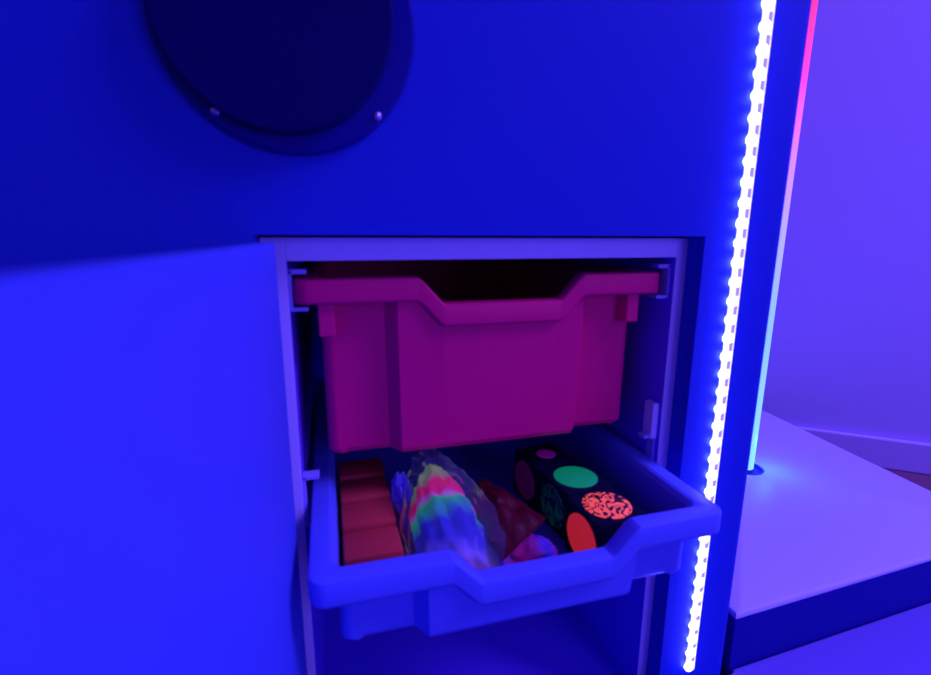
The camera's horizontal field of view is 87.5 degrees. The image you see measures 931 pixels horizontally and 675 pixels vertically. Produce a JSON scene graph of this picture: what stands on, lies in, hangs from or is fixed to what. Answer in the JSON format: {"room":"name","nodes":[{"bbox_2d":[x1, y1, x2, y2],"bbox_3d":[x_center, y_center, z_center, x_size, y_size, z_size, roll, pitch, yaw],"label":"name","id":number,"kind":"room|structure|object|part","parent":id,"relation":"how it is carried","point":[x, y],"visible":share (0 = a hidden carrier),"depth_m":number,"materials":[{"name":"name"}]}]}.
{"room":"sensory room","nodes":[
{"label":"sensory room","id":0,"kind":"room"},
{"bbox_2d":[762,0,930,442],"bbox_3d":[0.908,-0.901,0.962,4.000,2.430,0.080,5,13,22],"label":"wall","id":1,"kind":"structure","parent":0,"point":[850,348],"depth_m":1.07,"materials":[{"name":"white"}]},
{"bbox_2d":[796,426,930,474],"bbox_3d":[0.884,0.260,1.165,4.000,0.073,0.014,5,13,22],"label":"baseboard","id":2,"kind":"structure","parent":1,"relation":"attached to","point":[888,453],"depth_m":1.12,"materials":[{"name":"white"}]},
{"bbox_2d":[883,468,930,490],"bbox_3d":[0.580,0.350,0.984,4.800,0.030,3.800,-3,12,-15],"label":"floor","id":3,"kind":"structure","parent":0,"point":[923,480],"depth_m":1.09,"materials":[{"name":"brown carpet"}]},
{"bbox_2d":[0,0,811,674],"bbox_3d":[-0.331,-0.166,0.508,1.148,1.170,0.518,-3,12,-15],"label":"cabinet","id":4,"kind":"object","parent":3,"relation":"on","point":[565,118],"depth_m":0.35,"materials":[{"name":"blue laminate"}]},
{"bbox_2d":[143,0,414,155],"bbox_3d":[-0.106,-0.192,0.291,0.155,0.155,0.018,-3,12,-15],"label":"speaker","id":5,"kind":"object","parent":4,"relation":"attached to","point":[286,77],"depth_m":0.29,"materials":[{"name":"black plastic"}]},
{"bbox_2d":[0,235,688,674],"bbox_3d":[0.009,0.155,0.498,0.366,0.505,0.809,-3,12,-15],"label":"cupboard","id":6,"kind":"object","parent":4,"relation":"in","point":[158,412],"visible":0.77,"depth_m":0.14,"materials":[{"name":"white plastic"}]},
{"bbox_3d":[-0.093,0.204,0.219,0.012,0.478,0.318,-3,12,-14],"label":"door","id":7,"kind":"part","parent":6,"relation":"part of","materials":[{"name":"blue laminate"}]},
{"bbox_3d":[-0.200,0.129,0.614,0.016,0.505,0.468,-3,12,-15],"label":"panel","id":8,"kind":"part","parent":6,"relation":"part of","materials":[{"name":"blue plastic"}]},
{"bbox_3d":[-0.095,0.075,0.874,0.328,0.472,0.012,-3,12,-15],"label":"panel","id":9,"kind":"part","parent":6,"relation":"part of","materials":[{"name":"blue plastic"}]},
{"bbox_3d":[-0.033,-0.118,0.609,0.328,0.016,0.468,-3,12,-15],"label":"panel","id":10,"kind":"part","parent":6,"relation":"part of","materials":[{"name":"blue plastic"}]},
{"bbox_3d":[-0.035,0.359,0.711,0.328,0.016,0.468,-3,12,-15],"label":"panel","id":11,"kind":"part","parent":6,"relation":"part of","materials":[{"name":"blue plastic"}]},
{"bbox_2d":[292,259,658,452],"bbox_3d":[-0.032,-0.020,0.607,0.314,0.148,0.429,-3,12,-15],"label":"tray","id":12,"kind":"object","parent":6,"relation":"in","point":[418,354],"visible":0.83,"depth_m":0.41,"materials":[{"name":"pink plastic"}]},
{"bbox_2d":[308,383,720,639],"bbox_3d":[-0.003,0.133,0.547,0.314,0.066,0.429,-3,12,-15],"label":"tray","id":13,"kind":"object","parent":6,"relation":"in","point":[440,592],"visible":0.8,"depth_m":0.36,"materials":[{"name":"blue plastic"}]},
{"bbox_2d":[339,458,384,482],"bbox_3d":[-0.102,0.151,0.481,0.042,0.052,0.041,-3,12,-15],"label":"foam block","id":14,"kind":"object","parent":13,"relation":"in","point":[366,468],"visible":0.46,"depth_m":0.47,"materials":[{"name":"red"}]},
{"bbox_2d":[340,477,389,505],"bbox_3d":[-0.091,0.159,0.442,0.042,0.052,0.041,-3,12,-15],"label":"foam block","id":15,"kind":"object","parent":13,"relation":"in","point":[370,489],"visible":0.44,"depth_m":0.43,"materials":[{"name":"red"}]},
{"bbox_2d":[341,499,395,535],"bbox_3d":[-0.080,0.168,0.404,0.042,0.052,0.041,-3,12,-15],"label":"foam block","id":16,"kind":"object","parent":13,"relation":"in","point":[355,517],"visible":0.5,"depth_m":0.39,"materials":[{"name":"red"}]},
{"bbox_2d":[342,526,403,565],"bbox_3d":[-0.069,0.176,0.365,0.042,0.052,0.041,-3,12,-15],"label":"foam block","id":17,"kind":"object","parent":13,"relation":"in","point":[363,546],"visible":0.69,"depth_m":0.35,"materials":[{"name":"red"}]},
{"bbox_2d":[389,471,413,538],"bbox_3d":[-0.059,0.151,0.440,0.021,0.069,0.038,-3,12,-15],"label":"scrap","id":18,"kind":"object","parent":13,"relation":"in","point":[398,482],"visible":0.66,"depth_m":0.43,"materials":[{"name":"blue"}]},
{"bbox_2d":[399,448,505,566],"bbox_3d":[-0.014,0.148,0.409,0.086,0.089,0.117,-3,12,-15],"label":"clear bag","id":19,"kind":"object","parent":13,"relation":"in","point":[446,459],"visible":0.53,"depth_m":0.42,"materials":[{"name":"clear plastic"}]},
{"bbox_2d":[409,463,497,569],"bbox_3d":[-0.014,0.155,0.404,0.066,0.076,0.104,-3,12,-15],"label":"toy","id":20,"kind":"object","parent":13,"relation":"in","point":[441,517],"visible":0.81,"depth_m":0.38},
{"bbox_2d":[465,478,544,560],"bbox_3d":[0.022,0.150,0.412,0.052,0.035,0.083,-9,15,-37],"label":"pouch","id":21,"kind":"object","parent":13,"relation":"in","point":[517,520],"visible":0.88,"depth_m":0.40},
{"bbox_2d":[497,534,557,565],"bbox_3d":[0.049,0.176,0.389,0.051,0.042,0.033,-3,12,-15],"label":"scarf","id":22,"kind":"object","parent":13,"relation":"in","point":[533,547],"visible":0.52,"depth_m":0.38,"materials":[{"name":"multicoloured fabric"}]},
{"bbox_2d":[514,443,577,511],"bbox_3d":[0.084,0.146,0.514,0.050,0.050,0.049,-5,13,-22],"label":"cube","id":23,"kind":"object","parent":13,"relation":"in","point":[530,461],"visible":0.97,"depth_m":0.50,"materials":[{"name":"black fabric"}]},
{"bbox_2d":[539,463,611,540],"bbox_3d":[0.104,0.156,0.467,0.050,0.050,0.049,-5,13,-22],"label":"cube","id":24,"kind":"object","parent":13,"relation":"in","point":[557,484],"visible":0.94,"depth_m":0.46,"materials":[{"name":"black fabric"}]},
{"bbox_2d":[564,488,647,552],"bbox_3d":[0.120,0.166,0.419,0.050,0.050,0.049,-5,13,-22],"label":"cube","id":25,"kind":"object","parent":13,"relation":"in","point":[592,518],"visible":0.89,"depth_m":0.41,"materials":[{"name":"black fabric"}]},
{"bbox_3d":[0.131,0.112,0.705,0.016,0.505,0.468,-3,12,-15],"label":"panel","id":26,"kind":"part","parent":6,"relation":"part of","materials":[{"name":"blue plastic"}]},
{"bbox_3d":[0.181,0.080,0.474,0.007,0.036,0.014,-3,12,-15],"label":"keeper plate","id":27,"kind":"part","parent":6,"relation":"part of","materials":[{"name":"blue plastic"}]},
{"bbox_3d":[-0.399,-0.207,0.747,1.108,1.150,0.015,-3,12,-15],"label":"panel","id":28,"kind":"part","parent":4,"relation":"part of","materials":[{"name":"white laminate"}]},
{"bbox_3d":[-0.309,-0.105,0.271,1.058,1.150,0.020,-3,12,-15],"label":"panel","id":29,"kind":"part","parent":4,"relation":"part of","materials":[{"name":"blue laminate"}]},
{"bbox_3d":[0.208,-0.188,0.672,0.020,1.150,0.490,-3,12,-15],"label":"panel","id":30,"kind":"part","parent":4,"relation":"part of","materials":[{"name":"white laminate"}]},
{"bbox_3d":[0.243,-0.135,0.423,0.089,1.150,0.020,-3,12,-15],"label":"corner panel","id":31,"kind":"part","parent":4,"relation":"part of","materials":[{"name":"blue laminate"}]},
{"bbox_3d":[0.237,-0.024,0.430,0.014,0.767,0.008,-3,12,-15],"label":"led strip","id":32,"kind":"part","parent":4,"relation":"part of","materials":[{"name":"white plastic"}]},
{"bbox_2d":[720,410,930,674],"bbox_3d":[0.490,0.294,0.858,0.558,0.130,0.526,-3,12,-15],"label":"platform","id":33,"kind":"object","parent":3,"relation":"on","point":[832,541],"visible":0.41,"depth_m":0.64,"materials":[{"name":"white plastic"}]},
{"bbox_2d":[747,464,763,475],"bbox_3d":[0.491,0.232,0.858,0.061,0.005,0.061,-3,12,-15],"label":"socket","id":34,"kind":"object","parent":33,"relation":"attached to","point":[758,468],"depth_m":0.85,"materials":[{"name":"blue plastic"}]},
{"bbox_2d":[747,0,817,473],"bbox_3d":[0.493,-0.266,0.752,0.031,1.020,0.031,-3,12,-15],"label":"light rod","id":35,"kind":"object","parent":33,"relation":"on","point":[814,4],"visible":0.29,"depth_m":0.76,"materials":[{"name":"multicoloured plastic"}]},
{"bbox_2d":[731,603,930,674],"bbox_3d":[0.745,0.487,0.125,1.050,0.060,1.139,-3,12,-15],"label":"floor mat","id":36,"kind":"object","parent":3,"relation":"on","point":[900,643],"visible":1,"depth_m":0.56,"materials":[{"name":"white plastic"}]}
]}

